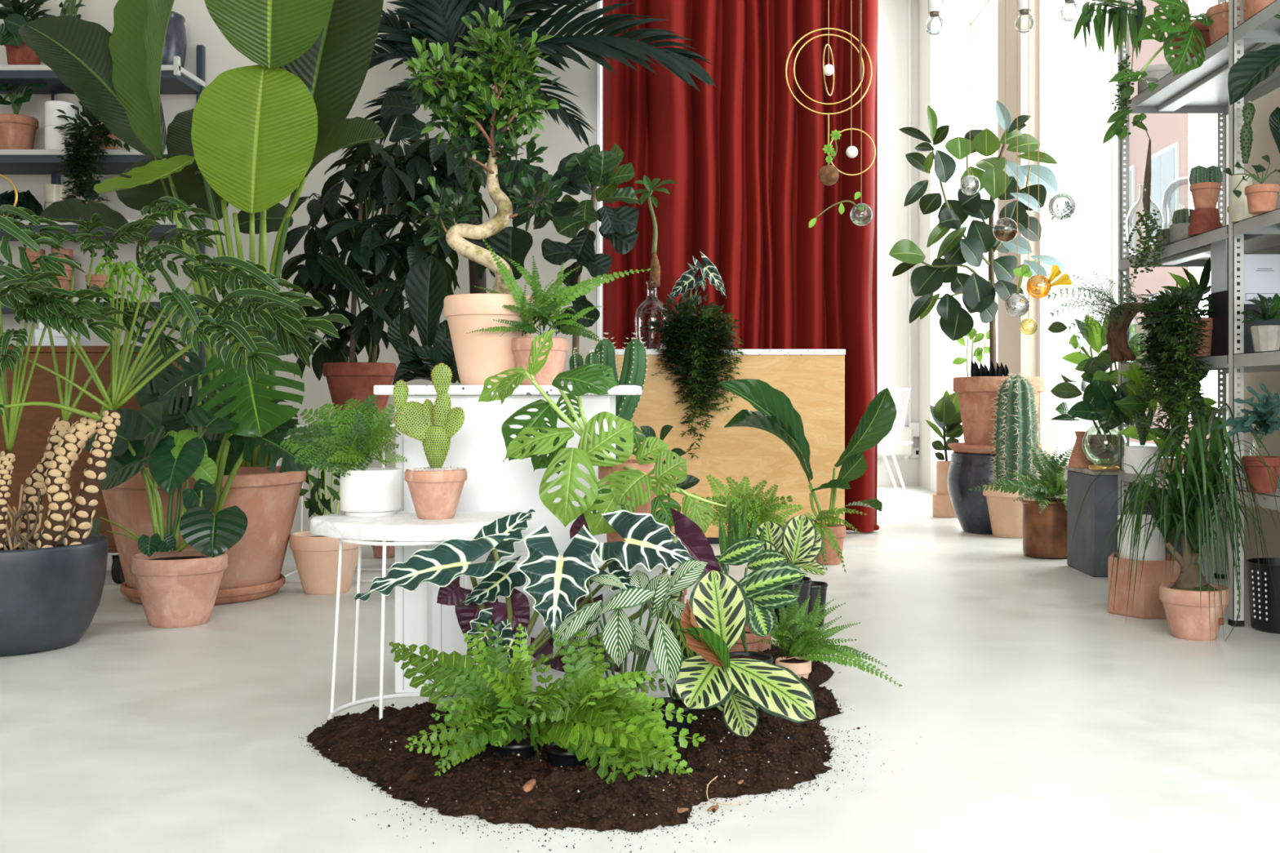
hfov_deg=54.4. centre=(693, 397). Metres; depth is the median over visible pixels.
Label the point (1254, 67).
leaf plant
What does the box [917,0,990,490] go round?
window frame
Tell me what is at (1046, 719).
floor
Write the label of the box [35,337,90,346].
paper pad
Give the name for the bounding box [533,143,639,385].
fiddle leaf fig
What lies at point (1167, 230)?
pot
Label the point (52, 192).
beaker
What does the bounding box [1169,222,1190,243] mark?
pot
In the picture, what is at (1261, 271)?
poster
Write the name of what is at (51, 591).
pot
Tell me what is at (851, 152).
mobile
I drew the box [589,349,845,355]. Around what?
countertop
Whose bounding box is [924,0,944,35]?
pendant bulb
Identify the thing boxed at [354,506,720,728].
plant
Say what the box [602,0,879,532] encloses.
velvet curtain
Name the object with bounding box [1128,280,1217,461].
trailing vine
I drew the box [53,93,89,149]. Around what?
pot
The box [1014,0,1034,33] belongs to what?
pendant bulb
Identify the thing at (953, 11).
wall
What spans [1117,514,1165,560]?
plant pot
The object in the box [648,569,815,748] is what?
calathea
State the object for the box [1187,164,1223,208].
cactus
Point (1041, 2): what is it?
trim
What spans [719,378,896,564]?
leaf plant
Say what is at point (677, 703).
pot
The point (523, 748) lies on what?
pot
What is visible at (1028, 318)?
glass ball
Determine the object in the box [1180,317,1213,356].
pot
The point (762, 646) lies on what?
pot
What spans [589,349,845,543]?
wooden cabinet
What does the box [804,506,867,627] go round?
leaf plant
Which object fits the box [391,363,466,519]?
cactus
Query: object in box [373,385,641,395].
countertop
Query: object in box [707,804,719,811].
chip
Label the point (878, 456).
trim
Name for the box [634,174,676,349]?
glass bottle vase
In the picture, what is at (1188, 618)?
pot
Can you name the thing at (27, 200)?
plant
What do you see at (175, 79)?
shelving
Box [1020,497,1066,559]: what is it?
pot
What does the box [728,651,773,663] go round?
pot
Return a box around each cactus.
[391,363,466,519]
[567,332,648,458]
[982,368,1045,538]
[1124,386,1160,474]
[1169,207,1194,243]
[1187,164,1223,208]
[1230,101,1256,222]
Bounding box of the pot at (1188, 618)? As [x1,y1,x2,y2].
[1159,582,1229,640]
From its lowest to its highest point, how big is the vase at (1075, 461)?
0.178 m
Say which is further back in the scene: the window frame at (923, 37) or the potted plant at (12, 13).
the window frame at (923, 37)
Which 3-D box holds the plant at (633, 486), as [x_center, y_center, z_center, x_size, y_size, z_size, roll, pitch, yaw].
[-0.237,0.126,3.291,0.483,0.615,0.474,0,0,45]
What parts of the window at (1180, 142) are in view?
pane, pane, pane, pane, pane, pane, pane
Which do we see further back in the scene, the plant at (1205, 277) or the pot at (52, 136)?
the pot at (52, 136)
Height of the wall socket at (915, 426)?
0.140 m
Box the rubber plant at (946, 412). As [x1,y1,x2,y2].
[925,390,963,495]
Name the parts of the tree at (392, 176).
pot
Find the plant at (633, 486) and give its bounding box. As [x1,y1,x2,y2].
[478,328,726,542]
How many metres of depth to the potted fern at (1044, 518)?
6.64 m
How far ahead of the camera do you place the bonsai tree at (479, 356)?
3.75 m
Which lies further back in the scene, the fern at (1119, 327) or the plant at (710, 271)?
the plant at (710, 271)
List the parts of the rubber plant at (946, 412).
pot, stem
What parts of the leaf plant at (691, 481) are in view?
stem, pot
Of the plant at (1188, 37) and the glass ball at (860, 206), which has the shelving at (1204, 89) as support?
the plant at (1188, 37)
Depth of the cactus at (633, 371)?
4.28 m
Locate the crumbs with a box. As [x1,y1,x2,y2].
[293,648,920,852]
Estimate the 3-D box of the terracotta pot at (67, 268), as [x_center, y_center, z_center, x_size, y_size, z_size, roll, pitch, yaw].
[-3.743,-0.754,7.380,0.119,0.103,0.119,0,0,0]
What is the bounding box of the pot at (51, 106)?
[44,100,75,128]
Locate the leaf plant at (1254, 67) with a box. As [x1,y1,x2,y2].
[1227,0,1279,153]
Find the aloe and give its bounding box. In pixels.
[718,501,764,652]
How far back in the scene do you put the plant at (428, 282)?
5.44 m
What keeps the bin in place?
on the floor
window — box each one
[972,0,997,368]
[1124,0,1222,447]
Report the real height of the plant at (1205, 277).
0.460 m
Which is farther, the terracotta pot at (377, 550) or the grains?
the terracotta pot at (377, 550)
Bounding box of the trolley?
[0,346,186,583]
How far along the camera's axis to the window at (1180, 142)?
22.72 m
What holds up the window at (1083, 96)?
attached to the wall at (1211, 565)
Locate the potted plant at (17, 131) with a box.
[0,83,47,149]
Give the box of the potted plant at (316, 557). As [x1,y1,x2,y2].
[289,456,363,595]
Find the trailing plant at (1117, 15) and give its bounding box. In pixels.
[1073,0,1172,143]
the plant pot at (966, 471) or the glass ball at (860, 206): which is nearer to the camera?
the glass ball at (860, 206)
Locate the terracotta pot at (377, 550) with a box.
[370,540,395,558]
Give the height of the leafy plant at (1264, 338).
0.222 m
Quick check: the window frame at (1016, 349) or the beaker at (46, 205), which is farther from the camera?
the window frame at (1016, 349)
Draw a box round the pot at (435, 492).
[404,467,466,519]
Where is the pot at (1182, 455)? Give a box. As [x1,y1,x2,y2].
[1181,453,1208,467]
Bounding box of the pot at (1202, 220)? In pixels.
[1187,208,1222,236]
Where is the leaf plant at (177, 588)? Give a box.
[84,402,247,628]
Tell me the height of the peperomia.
0.202 m
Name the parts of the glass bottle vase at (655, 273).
stem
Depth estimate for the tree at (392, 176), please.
5.86 m
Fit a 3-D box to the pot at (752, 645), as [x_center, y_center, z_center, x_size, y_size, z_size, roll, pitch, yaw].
[0.145,0.780,3.750,0.120,0.160,0.120,0,0,0]
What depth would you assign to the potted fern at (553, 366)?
3.65 m
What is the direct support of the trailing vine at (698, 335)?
on the wooden cabinet
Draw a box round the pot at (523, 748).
[493,732,541,758]
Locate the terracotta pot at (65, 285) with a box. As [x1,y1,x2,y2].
[50,280,71,296]
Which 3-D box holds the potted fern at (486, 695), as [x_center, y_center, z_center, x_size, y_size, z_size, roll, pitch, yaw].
[-0.468,0.698,2.760,0.315,0.360,0.500,0,0,-25]
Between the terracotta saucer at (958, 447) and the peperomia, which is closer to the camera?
the peperomia
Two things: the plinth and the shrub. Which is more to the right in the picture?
the shrub
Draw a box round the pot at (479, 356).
[444,293,539,385]
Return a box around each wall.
[0,0,596,538]
[876,0,917,485]
[930,0,990,23]
[1054,462,1228,576]
[1236,0,1279,579]
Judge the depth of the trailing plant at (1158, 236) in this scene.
5.40 m
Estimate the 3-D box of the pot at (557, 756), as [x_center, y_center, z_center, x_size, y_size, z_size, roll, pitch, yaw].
[-0.276,0.834,2.820,0.116,0.095,0.116,0,0,0]
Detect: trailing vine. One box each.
[641,280,743,459]
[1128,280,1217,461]
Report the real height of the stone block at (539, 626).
0.427 m
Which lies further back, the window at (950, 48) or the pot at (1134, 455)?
the window at (950, 48)
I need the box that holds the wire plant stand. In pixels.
[275,422,395,582]
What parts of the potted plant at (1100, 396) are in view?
cutting stem, cutting stem, cutting stem, cutting stem, cutting stem, cutting stem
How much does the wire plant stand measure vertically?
0.733 m
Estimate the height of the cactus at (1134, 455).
0.400 m
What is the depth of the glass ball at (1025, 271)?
4.80 m
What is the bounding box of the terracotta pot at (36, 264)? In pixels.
[21,261,41,271]
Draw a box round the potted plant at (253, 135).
[17,0,385,589]
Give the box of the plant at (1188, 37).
[1106,0,1213,91]
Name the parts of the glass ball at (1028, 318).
globe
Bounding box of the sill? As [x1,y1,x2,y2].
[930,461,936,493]
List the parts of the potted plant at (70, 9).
stem, stem, stem, stem, stem, stem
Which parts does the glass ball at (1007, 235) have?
globe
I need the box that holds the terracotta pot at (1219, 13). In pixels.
[1205,0,1247,44]
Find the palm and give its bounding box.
[1066,403,1279,640]
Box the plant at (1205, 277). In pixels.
[1160,257,1210,303]
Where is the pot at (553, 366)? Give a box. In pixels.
[511,337,568,385]
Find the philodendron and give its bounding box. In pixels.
[0,195,351,656]
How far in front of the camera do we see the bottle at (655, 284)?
7.46 m
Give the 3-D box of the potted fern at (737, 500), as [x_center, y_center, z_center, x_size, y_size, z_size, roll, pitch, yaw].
[0.186,0.556,4.052,0.326,0.608,0.291,0,0,28]
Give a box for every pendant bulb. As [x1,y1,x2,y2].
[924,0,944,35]
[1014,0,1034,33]
[1059,0,1079,22]
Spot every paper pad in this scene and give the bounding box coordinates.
[34,328,88,338]
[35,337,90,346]
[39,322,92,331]
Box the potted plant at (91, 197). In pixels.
[80,175,102,204]
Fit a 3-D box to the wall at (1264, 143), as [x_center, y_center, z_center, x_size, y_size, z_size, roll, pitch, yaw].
[2.785,-1.540,5.125,0.330,4.800,1.750,0,0,0]
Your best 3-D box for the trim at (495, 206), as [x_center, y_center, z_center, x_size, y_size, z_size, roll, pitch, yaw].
[-1.206,-1.790,7.585,0.015,4.300,0.016,0,0,0]
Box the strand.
[706,775,749,805]
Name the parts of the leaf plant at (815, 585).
pot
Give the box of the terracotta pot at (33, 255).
[25,248,45,261]
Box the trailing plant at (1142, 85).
[1111,53,1157,134]
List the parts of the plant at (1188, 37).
stem, pot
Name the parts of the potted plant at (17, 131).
pot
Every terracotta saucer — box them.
[120,573,285,604]
[947,442,1042,453]
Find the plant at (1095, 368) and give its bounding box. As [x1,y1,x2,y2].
[1048,314,1149,465]
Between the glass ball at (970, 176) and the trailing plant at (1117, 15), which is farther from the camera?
the trailing plant at (1117, 15)
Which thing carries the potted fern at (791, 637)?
on the heap
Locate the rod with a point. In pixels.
(860, 1)
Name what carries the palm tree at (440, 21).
on the floor
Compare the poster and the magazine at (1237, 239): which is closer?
the poster
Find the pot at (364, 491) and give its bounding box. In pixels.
[340,467,400,516]
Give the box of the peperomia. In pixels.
[1223,155,1279,214]
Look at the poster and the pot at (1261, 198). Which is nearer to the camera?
the pot at (1261, 198)
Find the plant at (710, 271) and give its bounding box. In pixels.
[669,251,727,313]
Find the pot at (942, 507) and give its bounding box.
[932,493,956,517]
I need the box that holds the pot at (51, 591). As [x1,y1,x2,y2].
[0,532,108,656]
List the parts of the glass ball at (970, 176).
globe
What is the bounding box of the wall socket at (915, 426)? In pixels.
[903,422,919,436]
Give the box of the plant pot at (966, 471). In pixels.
[946,451,1037,534]
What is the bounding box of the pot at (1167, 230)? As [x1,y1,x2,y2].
[1156,228,1169,246]
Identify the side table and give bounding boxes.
[310,511,517,720]
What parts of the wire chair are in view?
leg, seat, backrest, armrest, leg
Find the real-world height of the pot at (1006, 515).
0.322 m
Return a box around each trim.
[493,85,496,282]
[596,0,602,344]
[877,454,912,457]
[908,0,911,423]
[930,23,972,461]
[1039,0,1043,466]
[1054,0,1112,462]
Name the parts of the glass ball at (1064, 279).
globe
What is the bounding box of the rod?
[858,0,862,80]
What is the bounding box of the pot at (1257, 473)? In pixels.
[1241,455,1279,493]
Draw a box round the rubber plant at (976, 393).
[888,100,1066,445]
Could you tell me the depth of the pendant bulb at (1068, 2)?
6.32 m
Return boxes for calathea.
[552,560,707,715]
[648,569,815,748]
[715,537,808,663]
[756,514,825,625]
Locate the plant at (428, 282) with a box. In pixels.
[315,254,460,385]
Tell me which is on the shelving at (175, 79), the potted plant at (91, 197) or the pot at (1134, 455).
the potted plant at (91, 197)
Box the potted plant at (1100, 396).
[1051,379,1135,470]
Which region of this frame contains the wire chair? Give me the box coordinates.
[877,387,913,504]
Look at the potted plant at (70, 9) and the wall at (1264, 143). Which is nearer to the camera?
the wall at (1264, 143)
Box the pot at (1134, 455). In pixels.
[1124,445,1160,474]
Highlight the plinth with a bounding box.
[373,385,641,693]
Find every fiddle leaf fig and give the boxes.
[379,70,562,385]
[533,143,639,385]
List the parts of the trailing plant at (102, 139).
pot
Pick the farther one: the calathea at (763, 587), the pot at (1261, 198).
the pot at (1261, 198)
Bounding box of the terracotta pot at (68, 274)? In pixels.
[57,271,71,281]
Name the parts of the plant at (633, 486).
stem, stem, stem, stem, pot, stem, stem, stem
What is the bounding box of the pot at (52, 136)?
[44,125,75,149]
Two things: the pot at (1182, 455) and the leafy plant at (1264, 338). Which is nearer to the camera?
the leafy plant at (1264, 338)
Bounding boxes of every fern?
[280,394,407,516]
[389,619,553,776]
[466,239,650,385]
[516,624,705,783]
[696,474,803,651]
[753,580,902,686]
[968,443,1072,559]
[1047,267,1155,362]
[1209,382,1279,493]
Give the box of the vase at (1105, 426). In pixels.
[1081,421,1126,465]
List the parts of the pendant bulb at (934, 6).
bulb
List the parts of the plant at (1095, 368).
stem, stem, pot, stem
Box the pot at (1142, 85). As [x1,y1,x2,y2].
[1137,77,1157,93]
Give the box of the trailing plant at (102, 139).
[53,100,129,204]
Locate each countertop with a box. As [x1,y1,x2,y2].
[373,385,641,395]
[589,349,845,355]
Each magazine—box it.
[1227,235,1228,290]
[1236,238,1239,290]
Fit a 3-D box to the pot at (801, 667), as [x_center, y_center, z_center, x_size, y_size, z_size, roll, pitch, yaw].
[0.294,0.810,3.660,0.106,0.080,0.106,0,0,0]
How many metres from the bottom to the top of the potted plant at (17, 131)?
0.521 m
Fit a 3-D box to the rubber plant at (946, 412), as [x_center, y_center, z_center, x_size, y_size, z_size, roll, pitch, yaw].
[1.826,0.327,9.011,0.304,0.770,0.136,0,0,0]
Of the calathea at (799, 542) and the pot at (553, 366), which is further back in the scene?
the calathea at (799, 542)
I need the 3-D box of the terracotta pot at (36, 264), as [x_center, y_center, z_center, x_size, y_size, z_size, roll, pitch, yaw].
[-3.913,-0.754,7.380,0.126,0.103,0.126,0,0,0]
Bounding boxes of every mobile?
[785,0,871,185]
[829,0,875,175]
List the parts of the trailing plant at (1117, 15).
stem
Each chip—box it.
[522,778,536,792]
[676,808,688,813]
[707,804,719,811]
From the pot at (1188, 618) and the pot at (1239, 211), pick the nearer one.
the pot at (1188, 618)
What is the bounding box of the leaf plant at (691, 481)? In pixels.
[640,424,699,603]
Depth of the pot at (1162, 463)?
5.57 m
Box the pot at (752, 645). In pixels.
[728,626,761,652]
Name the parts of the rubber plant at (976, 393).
seedling stem, seedling stem, seedling stem, pot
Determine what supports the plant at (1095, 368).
on the block at (1086, 553)
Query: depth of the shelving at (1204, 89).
4.96 m
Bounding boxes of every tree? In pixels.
[280,133,500,424]
[335,0,715,293]
[403,0,568,385]
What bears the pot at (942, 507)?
on the floor
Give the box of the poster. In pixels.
[1236,253,1279,352]
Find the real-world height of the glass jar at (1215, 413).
0.305 m
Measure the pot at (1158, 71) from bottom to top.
0.140 m
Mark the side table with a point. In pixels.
(400, 526)
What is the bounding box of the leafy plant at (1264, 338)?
[1240,293,1279,351]
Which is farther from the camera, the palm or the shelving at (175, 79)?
the shelving at (175, 79)
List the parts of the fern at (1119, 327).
glass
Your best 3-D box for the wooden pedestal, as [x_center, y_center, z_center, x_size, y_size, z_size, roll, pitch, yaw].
[1.819,0.747,4.980,0.329,0.225,0.299,0,0,0]
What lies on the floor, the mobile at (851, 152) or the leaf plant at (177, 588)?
the leaf plant at (177, 588)
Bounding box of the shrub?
[1114,355,1217,473]
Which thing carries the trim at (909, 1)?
attached to the wall at (893, 15)
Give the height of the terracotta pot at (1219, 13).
0.150 m
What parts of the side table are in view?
leg, leg, leg, leg, leg, leg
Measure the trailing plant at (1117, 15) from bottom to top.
0.678 m
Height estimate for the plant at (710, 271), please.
0.583 m
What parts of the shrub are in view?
stem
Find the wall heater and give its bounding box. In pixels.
[877,426,912,459]
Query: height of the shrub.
0.564 m
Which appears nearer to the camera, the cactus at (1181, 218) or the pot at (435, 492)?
the pot at (435, 492)
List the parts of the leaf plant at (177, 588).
pot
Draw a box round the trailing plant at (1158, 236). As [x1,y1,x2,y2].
[1124,209,1169,279]
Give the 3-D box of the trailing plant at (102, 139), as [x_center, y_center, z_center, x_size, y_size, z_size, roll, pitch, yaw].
[-3.437,-1.371,7.175,0.667,0.718,0.396,0,0,32]
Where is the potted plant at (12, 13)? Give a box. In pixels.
[0,0,55,64]
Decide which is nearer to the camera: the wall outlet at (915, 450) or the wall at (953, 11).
the wall at (953, 11)
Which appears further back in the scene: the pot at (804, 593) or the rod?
the rod
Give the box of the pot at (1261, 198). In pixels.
[1244,183,1279,214]
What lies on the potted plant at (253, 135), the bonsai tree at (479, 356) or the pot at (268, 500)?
the pot at (268, 500)
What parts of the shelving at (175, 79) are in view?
shelf, shelf, shelf, shelf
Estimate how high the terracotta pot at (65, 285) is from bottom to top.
0.103 m
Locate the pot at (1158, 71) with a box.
[1140,63,1172,80]
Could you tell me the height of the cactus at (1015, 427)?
1.051 m
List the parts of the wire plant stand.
leg, floor rail, leg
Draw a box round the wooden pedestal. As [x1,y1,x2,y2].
[1107,552,1180,619]
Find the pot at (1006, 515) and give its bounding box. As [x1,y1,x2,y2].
[982,484,1033,538]
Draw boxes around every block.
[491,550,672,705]
[1065,465,1192,577]
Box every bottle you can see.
[634,280,668,349]
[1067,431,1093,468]
[1125,183,1162,254]
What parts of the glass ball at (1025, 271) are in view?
globe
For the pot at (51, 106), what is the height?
0.146 m
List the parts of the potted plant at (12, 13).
pot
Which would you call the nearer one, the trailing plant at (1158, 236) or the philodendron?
the philodendron
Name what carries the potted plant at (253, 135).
on the terracotta saucer at (256, 592)
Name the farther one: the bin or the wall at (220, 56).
the wall at (220, 56)
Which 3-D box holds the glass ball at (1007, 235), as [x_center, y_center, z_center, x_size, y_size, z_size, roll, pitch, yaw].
[1.253,-2.283,5.000,0.099,3.315,0.099,0,0,0]
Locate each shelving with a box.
[0,44,205,387]
[1118,0,1279,626]
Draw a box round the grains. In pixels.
[328,715,826,816]
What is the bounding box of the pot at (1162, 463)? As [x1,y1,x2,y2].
[1160,457,1182,473]
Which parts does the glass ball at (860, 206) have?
globe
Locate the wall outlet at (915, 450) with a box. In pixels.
[911,447,919,457]
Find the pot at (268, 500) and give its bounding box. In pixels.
[101,466,306,589]
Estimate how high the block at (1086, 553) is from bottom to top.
0.516 m
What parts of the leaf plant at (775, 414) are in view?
pot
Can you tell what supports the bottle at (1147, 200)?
on the glass bottle vase at (1147, 200)
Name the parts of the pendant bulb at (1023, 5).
bulb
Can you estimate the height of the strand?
0.023 m
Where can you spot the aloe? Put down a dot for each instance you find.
(737, 531)
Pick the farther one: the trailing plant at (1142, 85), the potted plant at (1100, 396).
the potted plant at (1100, 396)
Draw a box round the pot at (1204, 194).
[1189,182,1221,208]
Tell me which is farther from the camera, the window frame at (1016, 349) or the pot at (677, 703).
the window frame at (1016, 349)
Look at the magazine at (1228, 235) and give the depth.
4.90 m
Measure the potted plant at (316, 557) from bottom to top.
0.609 m
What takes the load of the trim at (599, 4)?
attached to the wall at (220, 56)
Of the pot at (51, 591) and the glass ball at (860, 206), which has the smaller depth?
the pot at (51, 591)
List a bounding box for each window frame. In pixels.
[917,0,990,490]
[997,0,1054,497]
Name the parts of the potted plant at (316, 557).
stem, stem, stem, stem, pot, stem, stem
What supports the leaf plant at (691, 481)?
on the heap
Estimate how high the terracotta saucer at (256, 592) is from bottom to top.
0.067 m
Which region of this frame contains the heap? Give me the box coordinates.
[306,644,842,832]
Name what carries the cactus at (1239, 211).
on the shelving at (1204, 89)
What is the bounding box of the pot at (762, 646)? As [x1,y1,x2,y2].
[745,621,771,651]
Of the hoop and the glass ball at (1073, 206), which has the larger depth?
the hoop
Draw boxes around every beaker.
[44,183,66,203]
[44,203,51,209]
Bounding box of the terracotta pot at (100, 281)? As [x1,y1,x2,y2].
[85,274,110,288]
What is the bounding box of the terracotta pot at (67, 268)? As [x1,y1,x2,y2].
[53,261,71,271]
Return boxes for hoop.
[0,173,17,217]
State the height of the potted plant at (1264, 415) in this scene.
0.393 m
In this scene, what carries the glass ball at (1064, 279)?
hanging from the ceiling
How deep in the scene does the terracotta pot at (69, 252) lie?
7.34 m
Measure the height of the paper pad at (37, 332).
0.037 m
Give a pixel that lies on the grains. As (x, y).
(714, 718)
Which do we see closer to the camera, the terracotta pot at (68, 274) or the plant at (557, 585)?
the plant at (557, 585)
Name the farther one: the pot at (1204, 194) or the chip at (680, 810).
the pot at (1204, 194)
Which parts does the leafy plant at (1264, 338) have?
pot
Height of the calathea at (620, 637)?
0.491 m
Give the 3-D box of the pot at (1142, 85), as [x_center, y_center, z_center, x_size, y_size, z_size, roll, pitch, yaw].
[2.090,-1.423,5.720,0.090,0.075,0.090,0,0,0]
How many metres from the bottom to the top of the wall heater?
0.310 m
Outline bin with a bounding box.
[1246,557,1279,634]
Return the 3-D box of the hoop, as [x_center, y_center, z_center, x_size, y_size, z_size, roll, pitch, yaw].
[-3.873,-1.116,6.900,0.260,0.260,0.016,0,0,0]
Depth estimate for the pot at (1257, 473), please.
4.43 m
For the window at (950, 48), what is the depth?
11.53 m
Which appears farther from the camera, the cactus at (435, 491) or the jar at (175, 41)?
the jar at (175, 41)
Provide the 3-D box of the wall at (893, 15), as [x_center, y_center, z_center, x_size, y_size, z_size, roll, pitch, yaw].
[-1.700,-1.540,12.275,8.600,4.800,0.150,0,0,0]
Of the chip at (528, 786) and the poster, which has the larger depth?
the poster
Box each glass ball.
[808,0,872,227]
[960,0,980,195]
[992,0,1017,242]
[1004,0,1031,317]
[1019,0,1037,335]
[1026,0,1071,298]
[1048,192,1075,219]
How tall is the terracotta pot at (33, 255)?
0.119 m
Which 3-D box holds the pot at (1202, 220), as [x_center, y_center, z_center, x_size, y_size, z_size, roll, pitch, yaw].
[2.065,-0.708,5.020,0.129,0.102,0.129,0,0,0]
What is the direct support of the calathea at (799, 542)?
on the heap
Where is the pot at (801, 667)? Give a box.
[775,656,811,679]
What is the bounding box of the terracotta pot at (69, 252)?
[50,248,73,258]
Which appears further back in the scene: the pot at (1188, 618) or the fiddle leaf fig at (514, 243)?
the fiddle leaf fig at (514, 243)
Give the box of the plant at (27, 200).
[0,189,43,220]
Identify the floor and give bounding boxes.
[0,485,1279,852]
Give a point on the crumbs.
(540, 776)
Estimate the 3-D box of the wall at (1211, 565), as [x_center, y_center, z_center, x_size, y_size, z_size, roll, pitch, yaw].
[2.685,0.650,7.250,0.530,0.420,2.500,0,0,0]
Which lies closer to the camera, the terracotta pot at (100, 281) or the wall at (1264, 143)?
the wall at (1264, 143)
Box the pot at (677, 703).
[648,697,693,748]
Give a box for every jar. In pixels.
[161,10,186,67]
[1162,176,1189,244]
[1208,406,1257,483]
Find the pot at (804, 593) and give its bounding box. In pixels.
[770,576,812,625]
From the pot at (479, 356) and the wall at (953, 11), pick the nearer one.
the pot at (479, 356)
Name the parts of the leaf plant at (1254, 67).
pot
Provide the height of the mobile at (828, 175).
3.053 m
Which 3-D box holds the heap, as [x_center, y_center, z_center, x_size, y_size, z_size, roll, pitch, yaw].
[-0.132,0.821,3.410,1.311,0.078,1.855,0,0,29]
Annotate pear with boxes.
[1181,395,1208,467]
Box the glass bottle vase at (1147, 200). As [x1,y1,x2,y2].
[1125,113,1162,254]
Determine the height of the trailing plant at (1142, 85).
0.361 m
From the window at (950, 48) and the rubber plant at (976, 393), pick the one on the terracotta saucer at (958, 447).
the rubber plant at (976, 393)
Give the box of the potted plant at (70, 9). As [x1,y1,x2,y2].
[58,0,85,17]
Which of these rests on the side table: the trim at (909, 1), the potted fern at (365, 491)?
the potted fern at (365, 491)
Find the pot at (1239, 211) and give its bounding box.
[1230,174,1253,222]
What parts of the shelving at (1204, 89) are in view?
post, shelf, shelf, shelf, shelf, post, post, shelf, shelf, shelf, shelf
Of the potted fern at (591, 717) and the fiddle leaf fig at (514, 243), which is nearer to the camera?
the potted fern at (591, 717)
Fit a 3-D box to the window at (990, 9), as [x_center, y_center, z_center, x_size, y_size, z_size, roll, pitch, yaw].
[2.615,-1.440,10.265,0.070,4.060,2.530,0,0,0]
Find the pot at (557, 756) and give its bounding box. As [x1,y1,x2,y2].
[545,742,588,767]

